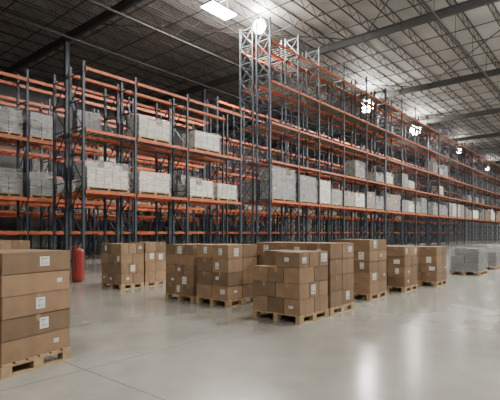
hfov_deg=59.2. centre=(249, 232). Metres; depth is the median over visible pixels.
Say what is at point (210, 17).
joist
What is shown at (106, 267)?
carton
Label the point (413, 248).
carton
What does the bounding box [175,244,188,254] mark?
carton
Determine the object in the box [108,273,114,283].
carton
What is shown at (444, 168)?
load
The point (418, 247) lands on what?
carton
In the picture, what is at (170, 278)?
carton
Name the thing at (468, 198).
load
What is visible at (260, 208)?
load
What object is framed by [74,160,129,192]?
load
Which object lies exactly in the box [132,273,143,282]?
carton
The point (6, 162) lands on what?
wall
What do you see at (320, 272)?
carton
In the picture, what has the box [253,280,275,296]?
carton
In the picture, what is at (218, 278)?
carton
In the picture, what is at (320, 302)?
carton
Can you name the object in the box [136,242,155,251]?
carton
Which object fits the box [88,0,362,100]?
rod
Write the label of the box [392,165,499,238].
wall
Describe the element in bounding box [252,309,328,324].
wooden pallet
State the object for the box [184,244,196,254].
carton
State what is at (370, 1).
joist
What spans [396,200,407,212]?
load
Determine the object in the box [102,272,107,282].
carton
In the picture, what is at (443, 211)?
load
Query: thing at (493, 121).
rod
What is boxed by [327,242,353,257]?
carton
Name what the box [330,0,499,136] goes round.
joist
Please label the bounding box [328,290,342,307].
carton
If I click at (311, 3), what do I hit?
joist
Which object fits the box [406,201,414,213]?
load
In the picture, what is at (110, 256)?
carton
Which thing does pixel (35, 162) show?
load
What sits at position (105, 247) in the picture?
carton
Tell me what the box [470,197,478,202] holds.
load
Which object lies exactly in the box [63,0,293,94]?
rod
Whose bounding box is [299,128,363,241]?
rack
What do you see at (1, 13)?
pipe
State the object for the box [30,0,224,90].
rod
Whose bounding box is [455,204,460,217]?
load
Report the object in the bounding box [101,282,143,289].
wooden pallet
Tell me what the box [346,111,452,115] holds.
rod
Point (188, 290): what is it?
carton
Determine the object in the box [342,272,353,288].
carton
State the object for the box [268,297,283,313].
carton
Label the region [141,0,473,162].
joist
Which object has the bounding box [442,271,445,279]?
carton
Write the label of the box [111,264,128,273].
carton
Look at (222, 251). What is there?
carton
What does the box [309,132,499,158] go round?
girder
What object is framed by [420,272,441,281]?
carton
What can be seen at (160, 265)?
carton
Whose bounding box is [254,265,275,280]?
carton
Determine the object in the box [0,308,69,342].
carton
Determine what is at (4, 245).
carton
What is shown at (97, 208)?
rack
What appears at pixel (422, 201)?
load
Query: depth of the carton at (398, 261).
11.91 m
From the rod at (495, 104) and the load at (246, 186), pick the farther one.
the rod at (495, 104)
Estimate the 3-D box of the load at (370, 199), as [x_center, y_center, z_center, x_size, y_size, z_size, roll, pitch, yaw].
[11.091,-3.087,42.029,1.107,1.708,1.830,0,0,40]
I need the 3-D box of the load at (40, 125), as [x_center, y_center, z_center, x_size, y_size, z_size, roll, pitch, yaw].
[-11.884,-5.875,24.663,1.112,1.485,1.369,0,0,40]
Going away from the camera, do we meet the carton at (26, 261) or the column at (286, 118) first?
the carton at (26, 261)
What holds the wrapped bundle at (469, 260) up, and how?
on the floor
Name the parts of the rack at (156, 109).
upright frame, upright frame, upright frame, upright frame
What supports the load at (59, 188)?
on the rack at (26, 140)
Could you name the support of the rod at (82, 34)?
attached to the joist at (30, 7)
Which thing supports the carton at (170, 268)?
on the carton at (170, 278)
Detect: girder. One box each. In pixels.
[0,0,142,79]
[114,0,499,115]
[208,68,499,133]
[264,108,499,149]
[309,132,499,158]
[345,149,499,165]
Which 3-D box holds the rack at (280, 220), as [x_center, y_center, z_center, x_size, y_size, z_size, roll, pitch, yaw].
[6.955,-3.600,79.862,1.380,10.400,6.640,0,0,40]
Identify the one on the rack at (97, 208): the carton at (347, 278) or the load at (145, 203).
the load at (145, 203)
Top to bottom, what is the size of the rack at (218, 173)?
12.400 m
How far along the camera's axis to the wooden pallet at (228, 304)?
9.76 m
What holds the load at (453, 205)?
on the rack at (464, 150)
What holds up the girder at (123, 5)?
on the column at (66, 44)
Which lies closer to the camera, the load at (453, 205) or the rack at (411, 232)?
the load at (453, 205)
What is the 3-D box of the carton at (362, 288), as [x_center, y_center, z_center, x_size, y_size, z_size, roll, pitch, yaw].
[2.800,1.320,10.711,0.481,0.258,0.484,0,0,40]
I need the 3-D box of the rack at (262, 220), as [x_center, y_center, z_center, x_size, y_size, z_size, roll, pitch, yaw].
[2.191,-3.600,59.435,1.380,10.400,3.440,0,0,40]
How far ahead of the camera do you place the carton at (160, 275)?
13.52 m
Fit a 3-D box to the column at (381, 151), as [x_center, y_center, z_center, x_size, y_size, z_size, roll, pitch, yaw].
[24.303,-6.740,80.953,0.600,16.680,0.600,0,0,40]
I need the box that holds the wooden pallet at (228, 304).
[196,296,253,307]
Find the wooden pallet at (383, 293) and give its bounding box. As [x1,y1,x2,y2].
[354,290,386,300]
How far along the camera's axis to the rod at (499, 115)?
62.84 m
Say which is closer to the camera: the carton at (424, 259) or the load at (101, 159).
the carton at (424, 259)
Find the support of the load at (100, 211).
on the rack at (184, 170)
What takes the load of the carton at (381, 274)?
on the carton at (382, 284)
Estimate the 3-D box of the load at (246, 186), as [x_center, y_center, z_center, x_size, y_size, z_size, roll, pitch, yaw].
[0.353,-3.005,31.589,1.080,1.544,1.450,0,0,40]
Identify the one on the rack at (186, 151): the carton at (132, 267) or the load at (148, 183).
the load at (148, 183)
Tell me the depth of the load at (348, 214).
52.75 m
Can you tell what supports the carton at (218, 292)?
on the wooden pallet at (228, 304)
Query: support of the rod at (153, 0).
attached to the joist
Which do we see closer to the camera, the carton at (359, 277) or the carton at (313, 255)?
the carton at (313, 255)
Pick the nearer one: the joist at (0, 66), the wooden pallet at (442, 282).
the wooden pallet at (442, 282)
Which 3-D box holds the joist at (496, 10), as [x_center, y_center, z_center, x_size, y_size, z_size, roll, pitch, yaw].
[29.392,-16.151,45.831,0.090,0.838,135.612,0,0,40]
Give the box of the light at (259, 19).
[254,8,265,33]
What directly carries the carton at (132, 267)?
on the carton at (119, 278)
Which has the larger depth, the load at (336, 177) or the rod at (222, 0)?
the load at (336, 177)
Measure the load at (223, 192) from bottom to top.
1.072 m
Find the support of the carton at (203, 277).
on the carton at (203, 290)
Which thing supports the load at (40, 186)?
on the rack at (26, 140)
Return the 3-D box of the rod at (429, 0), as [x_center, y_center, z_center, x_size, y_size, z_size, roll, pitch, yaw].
[6.683,-15.710,34.361,65.600,0.050,0.050,0,0,40]
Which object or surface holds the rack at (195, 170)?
on the floor
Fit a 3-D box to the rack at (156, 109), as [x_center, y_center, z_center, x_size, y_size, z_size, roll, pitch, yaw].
[-5.531,-2.975,24.615,1.395,9.150,10.680,0,0,40]
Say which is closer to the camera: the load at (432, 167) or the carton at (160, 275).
the carton at (160, 275)
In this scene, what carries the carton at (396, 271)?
on the carton at (391, 280)
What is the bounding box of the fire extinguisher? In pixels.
[69,244,83,281]
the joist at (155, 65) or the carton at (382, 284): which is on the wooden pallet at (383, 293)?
the carton at (382, 284)
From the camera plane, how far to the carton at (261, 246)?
10.26 m
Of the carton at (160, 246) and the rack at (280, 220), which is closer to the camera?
the carton at (160, 246)
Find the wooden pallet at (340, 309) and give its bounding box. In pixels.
[328,302,353,315]
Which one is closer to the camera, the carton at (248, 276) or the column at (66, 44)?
the carton at (248, 276)
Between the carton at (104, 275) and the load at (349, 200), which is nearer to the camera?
the carton at (104, 275)
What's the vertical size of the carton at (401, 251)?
0.272 m
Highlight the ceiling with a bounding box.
[0,0,499,173]
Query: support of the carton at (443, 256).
on the carton at (444, 265)
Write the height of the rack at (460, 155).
16.100 m
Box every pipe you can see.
[0,12,458,175]
[86,0,421,145]
[420,0,499,92]
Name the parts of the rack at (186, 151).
upright frame, upright frame, upright frame, upright frame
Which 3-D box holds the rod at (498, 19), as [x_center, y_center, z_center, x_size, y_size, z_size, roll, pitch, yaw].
[10.544,-15.710,38.954,65.600,0.050,0.050,0,0,40]
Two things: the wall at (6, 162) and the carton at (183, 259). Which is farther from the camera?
the wall at (6, 162)
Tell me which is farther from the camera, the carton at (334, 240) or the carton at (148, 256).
the carton at (148, 256)
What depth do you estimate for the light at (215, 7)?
29.49 m
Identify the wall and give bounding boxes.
[0,77,390,246]
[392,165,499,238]
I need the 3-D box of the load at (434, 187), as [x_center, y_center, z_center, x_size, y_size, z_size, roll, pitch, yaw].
[24.864,-5.588,58.409,1.108,1.310,1.837,0,0,40]
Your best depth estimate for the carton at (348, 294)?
9.04 m
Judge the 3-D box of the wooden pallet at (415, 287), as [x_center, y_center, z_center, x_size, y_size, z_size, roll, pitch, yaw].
[4.072,1.525,12.438,1.000,0.150,1.000,0,0,40]
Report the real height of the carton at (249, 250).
0.298 m
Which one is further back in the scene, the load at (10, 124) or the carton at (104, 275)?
the load at (10, 124)
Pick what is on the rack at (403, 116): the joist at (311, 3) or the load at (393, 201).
the load at (393, 201)
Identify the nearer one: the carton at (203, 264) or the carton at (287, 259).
the carton at (287, 259)
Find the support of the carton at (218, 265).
on the carton at (218, 278)
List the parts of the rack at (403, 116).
upright frame, upright frame, upright frame, upright frame, upright frame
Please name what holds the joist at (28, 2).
attached to the ceiling
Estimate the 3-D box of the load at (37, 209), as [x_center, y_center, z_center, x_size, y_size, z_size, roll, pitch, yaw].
[-19.576,-2.455,40.534,1.080,1.444,1.350,0,0,40]
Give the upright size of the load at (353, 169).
1.622 m
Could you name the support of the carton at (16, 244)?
on the carton
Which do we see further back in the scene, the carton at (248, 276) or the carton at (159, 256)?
the carton at (159, 256)
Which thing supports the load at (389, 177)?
on the rack at (403, 116)
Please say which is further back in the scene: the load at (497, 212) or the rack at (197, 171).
the load at (497, 212)
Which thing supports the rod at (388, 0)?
attached to the joist
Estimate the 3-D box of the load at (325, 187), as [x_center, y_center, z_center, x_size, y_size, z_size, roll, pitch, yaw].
[5.655,-3.228,35.566,1.104,1.989,1.732,0,0,40]
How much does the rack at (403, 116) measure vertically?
16.100 m
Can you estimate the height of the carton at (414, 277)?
0.272 m
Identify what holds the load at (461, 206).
on the rack at (464, 150)
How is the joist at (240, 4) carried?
attached to the ceiling
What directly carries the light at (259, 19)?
hanging from the ceiling
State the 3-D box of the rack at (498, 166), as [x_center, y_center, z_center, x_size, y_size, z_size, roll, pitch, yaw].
[51.429,-6.450,90.023,1.380,16.100,17.040,0,0,40]
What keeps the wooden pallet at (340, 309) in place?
on the floor
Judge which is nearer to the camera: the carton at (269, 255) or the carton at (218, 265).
the carton at (269, 255)
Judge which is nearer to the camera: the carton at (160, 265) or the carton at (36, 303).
the carton at (36, 303)
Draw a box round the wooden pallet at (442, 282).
[417,279,446,286]
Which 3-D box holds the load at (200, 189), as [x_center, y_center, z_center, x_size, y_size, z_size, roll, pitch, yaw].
[-3.091,-2.489,25.170,1.099,1.132,1.879,0,0,40]
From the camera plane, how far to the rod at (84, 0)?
33.28 m
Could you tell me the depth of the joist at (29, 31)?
42.60 m
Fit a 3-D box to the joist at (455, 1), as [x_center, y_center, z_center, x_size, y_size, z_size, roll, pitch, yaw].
[27.862,-16.151,47.118,0.090,0.838,135.612,0,0,40]
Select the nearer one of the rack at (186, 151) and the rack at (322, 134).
the rack at (186, 151)
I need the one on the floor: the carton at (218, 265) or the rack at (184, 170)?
the rack at (184, 170)
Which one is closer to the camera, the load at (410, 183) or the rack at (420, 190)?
the load at (410, 183)
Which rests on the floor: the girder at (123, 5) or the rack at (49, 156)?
the rack at (49, 156)
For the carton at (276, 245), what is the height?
0.308 m
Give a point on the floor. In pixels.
(428, 342)
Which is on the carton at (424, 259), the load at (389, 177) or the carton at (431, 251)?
the carton at (431, 251)
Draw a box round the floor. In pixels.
[0,239,499,399]
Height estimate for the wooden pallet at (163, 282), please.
0.150 m
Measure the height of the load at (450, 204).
2.018 m
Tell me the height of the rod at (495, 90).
0.050 m
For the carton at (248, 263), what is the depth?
9.95 m
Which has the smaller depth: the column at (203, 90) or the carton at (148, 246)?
the carton at (148, 246)
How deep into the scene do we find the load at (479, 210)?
75.93 m
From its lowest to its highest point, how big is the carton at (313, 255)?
0.277 m
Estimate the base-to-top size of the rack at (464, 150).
16.100 m
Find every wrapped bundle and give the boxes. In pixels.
[449,247,487,275]
[471,245,499,269]
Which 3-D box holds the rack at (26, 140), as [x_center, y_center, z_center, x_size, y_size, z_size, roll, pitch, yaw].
[-12.422,-3.600,24.034,1.380,10.400,13.040,0,0,40]
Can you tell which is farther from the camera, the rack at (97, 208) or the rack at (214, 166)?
the rack at (214, 166)
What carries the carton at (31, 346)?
on the wooden pallet at (35, 362)
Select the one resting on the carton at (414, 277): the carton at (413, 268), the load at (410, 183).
the carton at (413, 268)
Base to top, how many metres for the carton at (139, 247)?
0.285 m
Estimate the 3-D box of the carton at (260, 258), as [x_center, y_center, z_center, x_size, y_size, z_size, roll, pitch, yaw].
[0.469,0.679,10.435,0.484,0.308,0.481,0,0,40]
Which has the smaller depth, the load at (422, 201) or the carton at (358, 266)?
the carton at (358, 266)
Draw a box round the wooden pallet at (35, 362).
[0,346,71,379]
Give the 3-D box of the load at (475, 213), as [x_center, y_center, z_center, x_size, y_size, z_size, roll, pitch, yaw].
[36.445,-2.955,72.180,1.080,1.444,3.600,0,0,40]
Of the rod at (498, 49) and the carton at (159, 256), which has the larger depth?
the rod at (498, 49)
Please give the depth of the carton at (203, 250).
9.89 m
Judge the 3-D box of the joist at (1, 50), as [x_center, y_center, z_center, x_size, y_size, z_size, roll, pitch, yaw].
[1.839,-16.151,69.000,0.090,0.838,135.612,0,0,40]
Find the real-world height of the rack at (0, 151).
10.400 m
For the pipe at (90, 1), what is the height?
2.060 m
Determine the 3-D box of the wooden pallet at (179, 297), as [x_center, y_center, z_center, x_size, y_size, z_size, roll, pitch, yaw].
[-1.361,1.525,10.750,1.000,0.150,1.000,0,0,40]
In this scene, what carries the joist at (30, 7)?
attached to the ceiling
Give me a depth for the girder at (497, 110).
59.09 m
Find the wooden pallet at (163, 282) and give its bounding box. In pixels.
[135,280,165,286]
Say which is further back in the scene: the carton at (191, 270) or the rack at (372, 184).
the rack at (372, 184)
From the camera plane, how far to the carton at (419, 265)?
13.39 m
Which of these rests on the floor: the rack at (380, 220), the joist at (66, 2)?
the rack at (380, 220)
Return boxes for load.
[0,108,22,138]
[0,169,22,196]
[4,201,25,210]
[21,112,52,143]
[21,172,52,198]
[32,156,47,173]
[32,203,46,211]
[50,179,78,199]
[72,109,101,138]
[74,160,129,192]
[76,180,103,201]
[91,210,102,213]
[92,146,115,163]
[126,115,170,145]
[128,171,170,195]
[137,202,150,204]
[171,175,199,196]
[177,178,213,199]
[183,130,220,154]
[189,205,205,211]
[208,183,237,201]
[235,197,254,210]
[243,179,261,201]
[255,205,264,210]
[260,166,295,201]
[268,206,284,212]
[288,208,301,213]
[291,175,316,203]
[312,180,330,205]
[322,189,341,206]
[330,177,342,189]
[338,192,354,207]
[345,160,364,178]
[345,212,356,216]
[351,193,364,208]
[360,192,375,209]
[367,172,383,182]
[374,196,383,210]
[377,194,399,211]
[379,172,393,184]
[393,173,407,187]
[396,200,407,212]
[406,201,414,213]
[407,180,414,189]
[412,202,420,213]
[414,198,426,214]
[425,161,437,173]
[426,203,437,215]
[431,185,443,195]
[436,205,447,216]
[437,166,447,177]
[443,203,452,216]
[449,204,456,216]
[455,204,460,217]
[458,205,464,217]
[461,195,471,201]
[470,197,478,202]
[471,210,477,218]
[476,209,484,219]
[482,210,489,220]
[487,210,494,220]
[493,211,499,221]
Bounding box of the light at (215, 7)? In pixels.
[200,0,237,19]
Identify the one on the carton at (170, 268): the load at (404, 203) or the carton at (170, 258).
the carton at (170, 258)
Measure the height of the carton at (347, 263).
0.312 m
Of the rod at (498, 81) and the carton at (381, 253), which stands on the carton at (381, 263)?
the carton at (381, 253)
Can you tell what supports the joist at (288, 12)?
attached to the ceiling
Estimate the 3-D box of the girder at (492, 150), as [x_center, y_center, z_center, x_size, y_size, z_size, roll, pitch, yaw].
[46.649,-15.400,81.891,66.000,0.590,0.240,0,0,40]
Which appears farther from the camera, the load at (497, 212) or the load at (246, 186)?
the load at (497, 212)
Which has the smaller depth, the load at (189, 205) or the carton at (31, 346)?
the carton at (31, 346)
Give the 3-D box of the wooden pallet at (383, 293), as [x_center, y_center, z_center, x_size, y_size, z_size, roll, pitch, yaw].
[2.763,1.525,11.057,1.000,0.150,1.000,0,0,40]
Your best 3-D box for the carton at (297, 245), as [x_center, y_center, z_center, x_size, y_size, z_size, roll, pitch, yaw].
[1.095,0.357,9.175,0.521,0.312,0.486,0,0,40]
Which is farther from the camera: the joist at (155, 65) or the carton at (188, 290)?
the joist at (155, 65)
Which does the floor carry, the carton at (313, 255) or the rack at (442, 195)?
the rack at (442, 195)
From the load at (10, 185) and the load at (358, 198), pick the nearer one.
the load at (10, 185)
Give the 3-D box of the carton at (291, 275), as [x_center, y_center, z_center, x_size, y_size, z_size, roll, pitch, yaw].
[0.888,0.757,7.968,0.344,0.277,0.484,0,0,40]
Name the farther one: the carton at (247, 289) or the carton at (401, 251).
the carton at (401, 251)
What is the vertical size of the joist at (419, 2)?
0.838 m
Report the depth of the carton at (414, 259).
12.30 m
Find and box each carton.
[0,240,11,249]
[0,249,36,250]
[0,250,69,275]
[0,270,69,297]
[0,289,69,319]
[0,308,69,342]
[0,327,69,365]
[6,240,29,248]
[101,243,113,253]
[101,253,107,262]
[102,263,111,272]
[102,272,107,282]
[108,253,113,263]
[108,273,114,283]
[111,244,128,253]
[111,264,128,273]
[114,254,131,263]
[115,274,132,283]
[122,243,135,253]
[128,243,143,252]
[129,263,136,273]
[132,253,143,262]
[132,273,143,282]
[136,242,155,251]
[136,263,143,272]
[144,252,154,261]
[144,262,155,271]
[144,271,155,281]
[155,252,164,260]
[155,261,165,270]
[156,242,165,251]
[156,270,165,280]
[166,244,174,253]
[166,254,178,263]
[166,264,174,273]
[166,273,179,283]
[166,283,174,293]
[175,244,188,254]
[175,264,183,274]
[175,284,183,294]
[179,254,196,264]
[179,275,196,285]
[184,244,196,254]
[184,265,196,275]
[184,285,196,295]
[197,244,219,257]
[197,257,212,271]
[197,270,211,284]
[197,283,211,298]
[212,244,242,258]
[212,258,242,272]
[212,272,242,286]
[212,285,241,300]
[236,244,256,257]
[242,270,253,284]
[242,283,253,297]
[243,257,256,270]
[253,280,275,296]
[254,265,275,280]
[254,295,267,310]
[256,242,273,255]
[257,255,263,264]
[264,250,286,264]
[268,266,283,282]
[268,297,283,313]
[272,242,294,249]
[276,251,308,267]
[276,282,308,299]
[284,267,313,283]
[284,297,313,315]
[286,242,309,249]
[292,251,318,266]
[300,250,327,265]
[308,243,341,259]
[309,281,318,297]
[314,265,327,281]
[314,294,327,311]
[318,280,327,295]
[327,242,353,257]
[328,259,341,275]
[328,274,341,291]
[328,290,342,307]
[333,239,354,242]
[342,258,352,273]
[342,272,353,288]
[342,287,353,304]
[351,239,377,250]
[353,250,377,261]
[353,261,377,272]
[353,271,377,282]
[354,282,377,293]
[369,239,385,249]
[378,250,385,260]
[378,260,385,270]
[378,270,385,281]
[378,280,385,291]
[387,246,410,256]
[387,256,410,266]
[387,266,410,276]
[387,276,410,286]
[400,245,416,255]
[411,255,417,265]
[411,265,416,275]
[411,275,416,284]
[417,246,424,254]
[417,264,420,271]
[420,246,441,255]
[420,255,441,263]
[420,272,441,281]
[421,264,441,272]
[429,246,446,254]
[441,255,445,263]
[442,263,446,271]
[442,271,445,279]
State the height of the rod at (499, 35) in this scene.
0.050 m
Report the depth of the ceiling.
39.58 m
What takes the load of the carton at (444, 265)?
on the carton at (443, 273)
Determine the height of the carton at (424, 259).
0.258 m
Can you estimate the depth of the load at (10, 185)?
23.21 m
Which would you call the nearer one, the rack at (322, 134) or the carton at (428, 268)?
the carton at (428, 268)
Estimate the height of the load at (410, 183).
0.983 m
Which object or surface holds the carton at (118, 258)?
on the carton at (115, 268)
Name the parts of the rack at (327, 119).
upright frame, upright frame, upright frame, upright frame, upright frame, upright frame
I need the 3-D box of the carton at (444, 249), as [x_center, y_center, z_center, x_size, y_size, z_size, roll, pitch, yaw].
[5.828,0.546,13.774,0.481,0.258,0.484,0,0,40]
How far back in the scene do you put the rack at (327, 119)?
35.42 m
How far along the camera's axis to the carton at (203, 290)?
9.86 m
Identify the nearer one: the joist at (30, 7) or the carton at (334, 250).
the carton at (334, 250)
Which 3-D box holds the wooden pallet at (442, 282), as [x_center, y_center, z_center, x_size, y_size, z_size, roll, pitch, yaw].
[5.480,1.525,13.742,1.000,0.150,1.000,0,0,40]
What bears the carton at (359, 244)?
on the carton at (359, 255)
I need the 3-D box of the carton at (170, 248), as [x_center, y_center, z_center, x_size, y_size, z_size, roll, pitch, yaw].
[-1.765,0.387,10.772,0.321,0.236,0.481,0,0,40]
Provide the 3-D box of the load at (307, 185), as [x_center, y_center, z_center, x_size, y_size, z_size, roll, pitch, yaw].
[4.043,-3.292,33.637,1.101,2.117,2.327,0,0,40]
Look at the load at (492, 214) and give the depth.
81.34 m
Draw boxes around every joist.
[0,0,449,170]
[0,8,419,162]
[0,20,423,167]
[0,32,390,158]
[0,42,274,129]
[0,50,379,165]
[0,58,397,173]
[0,66,387,170]
[10,77,369,169]
[21,0,456,169]
[59,0,442,158]
[98,0,478,167]
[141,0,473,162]
[175,0,492,164]
[216,0,499,160]
[252,0,499,156]
[292,0,499,147]
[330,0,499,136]
[368,0,499,121]
[407,0,499,101]
[445,0,499,68]
[487,3,499,26]
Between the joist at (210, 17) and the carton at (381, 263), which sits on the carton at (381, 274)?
the carton at (381, 263)
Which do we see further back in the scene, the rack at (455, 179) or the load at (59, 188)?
the rack at (455, 179)
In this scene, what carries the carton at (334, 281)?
on the carton at (335, 298)
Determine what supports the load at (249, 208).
on the rack at (218, 173)
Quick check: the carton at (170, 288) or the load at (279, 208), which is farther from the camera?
the load at (279, 208)
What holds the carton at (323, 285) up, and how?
on the carton at (320, 302)
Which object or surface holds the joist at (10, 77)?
attached to the ceiling
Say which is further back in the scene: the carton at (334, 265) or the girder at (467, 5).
the girder at (467, 5)
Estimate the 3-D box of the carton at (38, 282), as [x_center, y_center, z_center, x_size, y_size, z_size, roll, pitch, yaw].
[-2.721,0.588,5.318,0.485,0.246,0.924,0,0,26]
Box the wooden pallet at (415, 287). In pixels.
[386,284,417,292]
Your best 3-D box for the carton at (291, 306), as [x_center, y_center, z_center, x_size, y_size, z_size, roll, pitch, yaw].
[0.890,1.311,7.966,0.348,0.277,0.485,0,0,40]
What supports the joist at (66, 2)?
attached to the ceiling
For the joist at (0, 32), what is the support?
attached to the ceiling
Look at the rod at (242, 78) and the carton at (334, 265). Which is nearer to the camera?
the carton at (334, 265)
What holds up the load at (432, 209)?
on the rack at (403, 116)
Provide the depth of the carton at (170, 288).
10.57 m
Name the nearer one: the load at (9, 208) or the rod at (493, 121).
the load at (9, 208)
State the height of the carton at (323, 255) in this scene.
0.277 m
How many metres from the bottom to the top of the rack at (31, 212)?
10.400 m
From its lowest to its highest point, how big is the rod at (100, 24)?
0.060 m
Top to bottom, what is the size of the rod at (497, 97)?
0.050 m
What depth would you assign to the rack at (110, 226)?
51.79 m
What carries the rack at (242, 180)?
on the floor
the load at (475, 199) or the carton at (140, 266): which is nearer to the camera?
the carton at (140, 266)
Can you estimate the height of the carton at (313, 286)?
0.277 m
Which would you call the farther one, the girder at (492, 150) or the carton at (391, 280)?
the girder at (492, 150)
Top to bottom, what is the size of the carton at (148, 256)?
0.292 m
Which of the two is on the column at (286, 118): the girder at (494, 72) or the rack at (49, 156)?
the girder at (494, 72)
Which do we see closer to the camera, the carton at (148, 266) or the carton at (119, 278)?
the carton at (119, 278)
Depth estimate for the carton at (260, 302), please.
8.22 m
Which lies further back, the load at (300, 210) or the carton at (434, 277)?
the load at (300, 210)
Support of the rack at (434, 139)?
on the floor
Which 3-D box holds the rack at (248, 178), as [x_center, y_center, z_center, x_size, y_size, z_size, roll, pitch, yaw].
[2.093,-3.600,66.311,1.380,10.400,9.840,0,0,40]
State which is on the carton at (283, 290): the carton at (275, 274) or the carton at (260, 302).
the carton at (275, 274)
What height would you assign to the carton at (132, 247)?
0.285 m
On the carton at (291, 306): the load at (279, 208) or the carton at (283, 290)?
the carton at (283, 290)
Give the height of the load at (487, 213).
1.744 m
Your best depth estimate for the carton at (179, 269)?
10.36 m
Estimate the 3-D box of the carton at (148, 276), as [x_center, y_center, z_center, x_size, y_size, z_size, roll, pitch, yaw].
[-3.170,1.303,13.363,0.484,0.292,0.381,0,0,40]
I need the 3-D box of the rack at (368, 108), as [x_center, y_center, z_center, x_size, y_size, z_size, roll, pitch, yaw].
[17.458,-6.450,51.954,1.380,16.100,17.040,0,0,40]
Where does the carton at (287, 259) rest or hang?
on the carton at (291, 275)
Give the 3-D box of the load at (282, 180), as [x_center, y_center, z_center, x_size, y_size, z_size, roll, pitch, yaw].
[2.014,-3.405,31.228,1.100,2.344,2.827,0,0,40]
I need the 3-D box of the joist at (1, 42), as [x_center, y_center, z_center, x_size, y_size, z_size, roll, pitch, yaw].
[3.370,-16.151,67.713,0.090,0.838,135.612,0,0,40]
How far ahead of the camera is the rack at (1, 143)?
40.23 m
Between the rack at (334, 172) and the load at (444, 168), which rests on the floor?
the rack at (334, 172)
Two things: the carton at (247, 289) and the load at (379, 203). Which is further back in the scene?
the load at (379, 203)
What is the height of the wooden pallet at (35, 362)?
0.150 m
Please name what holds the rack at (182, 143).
on the floor
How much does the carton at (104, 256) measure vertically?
0.285 m
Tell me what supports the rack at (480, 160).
on the floor
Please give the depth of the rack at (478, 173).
78.19 m
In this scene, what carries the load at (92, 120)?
on the rack at (156, 109)
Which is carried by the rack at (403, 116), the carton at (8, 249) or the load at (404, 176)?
the load at (404, 176)
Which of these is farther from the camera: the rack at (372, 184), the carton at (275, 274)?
the rack at (372, 184)
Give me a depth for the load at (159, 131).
22.22 m
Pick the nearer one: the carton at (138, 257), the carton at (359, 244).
the carton at (359, 244)
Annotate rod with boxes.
[0,0,85,55]
[1,0,155,83]
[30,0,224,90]
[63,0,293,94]
[82,34,131,98]
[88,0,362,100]
[100,24,343,39]
[110,0,431,106]
[151,19,499,115]
[167,35,499,120]
[183,49,499,124]
[194,61,499,129]
[224,81,499,135]
[242,78,410,86]
[247,90,496,136]
[248,97,498,141]
[262,104,497,143]
[276,115,499,149]
[295,121,495,150]
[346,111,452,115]
[367,0,388,31]
[431,30,499,82]
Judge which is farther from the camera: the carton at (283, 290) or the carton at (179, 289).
the carton at (179, 289)
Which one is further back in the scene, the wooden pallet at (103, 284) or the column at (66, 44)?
the column at (66, 44)
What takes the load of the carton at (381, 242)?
on the carton at (381, 253)
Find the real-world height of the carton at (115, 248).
0.285 m
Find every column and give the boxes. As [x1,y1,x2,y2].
[64,41,69,249]
[202,89,205,243]
[286,118,288,241]
[381,151,382,236]
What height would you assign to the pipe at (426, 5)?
2.060 m
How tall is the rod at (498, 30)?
0.060 m
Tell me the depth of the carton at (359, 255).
10.53 m
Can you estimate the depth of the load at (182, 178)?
25.88 m
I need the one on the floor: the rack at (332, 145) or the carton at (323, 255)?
the rack at (332, 145)
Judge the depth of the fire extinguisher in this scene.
14.21 m
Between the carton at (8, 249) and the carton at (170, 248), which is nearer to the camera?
the carton at (8, 249)
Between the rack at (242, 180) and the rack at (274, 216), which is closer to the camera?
the rack at (274, 216)
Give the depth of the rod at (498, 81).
49.86 m
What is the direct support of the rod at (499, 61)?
attached to the joist
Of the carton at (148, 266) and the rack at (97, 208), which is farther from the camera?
the rack at (97, 208)
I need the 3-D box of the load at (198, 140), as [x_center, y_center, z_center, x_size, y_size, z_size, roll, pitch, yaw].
[-2.796,-5.215,25.507,1.104,1.163,2.081,0,0,40]
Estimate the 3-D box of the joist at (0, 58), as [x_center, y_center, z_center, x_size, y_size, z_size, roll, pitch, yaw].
[0.308,-16.151,70.287,0.090,0.838,135.612,0,0,40]
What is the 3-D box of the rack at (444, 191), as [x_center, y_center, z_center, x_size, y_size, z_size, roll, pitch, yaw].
[34.818,-4.600,80.212,1.380,12.400,13.040,0,0,40]
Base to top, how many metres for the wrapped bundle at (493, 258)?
1.083 m
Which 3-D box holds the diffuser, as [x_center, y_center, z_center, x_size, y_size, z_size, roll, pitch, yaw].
[0.701,-15.188,32.531,0.925,0.823,0.925,0,0,40]
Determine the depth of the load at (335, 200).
36.56 m
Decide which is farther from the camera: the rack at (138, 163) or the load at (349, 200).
the rack at (138, 163)
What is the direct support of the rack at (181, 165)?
on the floor
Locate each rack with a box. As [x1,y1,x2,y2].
[0,69,129,249]
[0,95,95,255]
[0,132,63,249]
[0,142,63,249]
[0,151,60,243]
[53,68,223,255]
[57,153,153,247]
[63,147,166,248]
[68,60,241,269]
[74,142,185,249]
[88,110,167,254]
[123,98,204,243]
[163,171,228,243]
[175,139,272,243]
[175,163,242,243]
[179,157,260,243]
[206,96,305,243]
[225,180,275,243]
[239,24,371,243]
[242,178,284,241]
[255,169,276,243]
[256,17,385,241]
[265,159,333,241]
[275,220,300,241]
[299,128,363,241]
[326,172,376,241]
[356,146,403,243]
[361,101,426,245]
[369,184,407,241]
[375,89,438,245]
[396,162,432,243]
[408,190,431,241]
[419,129,462,243]
[430,121,472,244]
[431,175,453,241]
[431,195,442,240]
[450,179,463,240]
[455,147,486,241]
[466,143,495,242]
[480,160,499,240]
[489,157,499,240]
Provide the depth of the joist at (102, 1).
37.94 m
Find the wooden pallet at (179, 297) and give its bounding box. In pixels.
[165,293,209,302]
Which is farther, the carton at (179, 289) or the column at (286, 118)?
the column at (286, 118)
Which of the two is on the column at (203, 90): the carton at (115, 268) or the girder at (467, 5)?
the girder at (467, 5)
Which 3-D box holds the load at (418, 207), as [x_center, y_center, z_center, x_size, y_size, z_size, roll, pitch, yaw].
[19.329,-2.928,51.825,1.110,1.390,1.834,0,0,40]

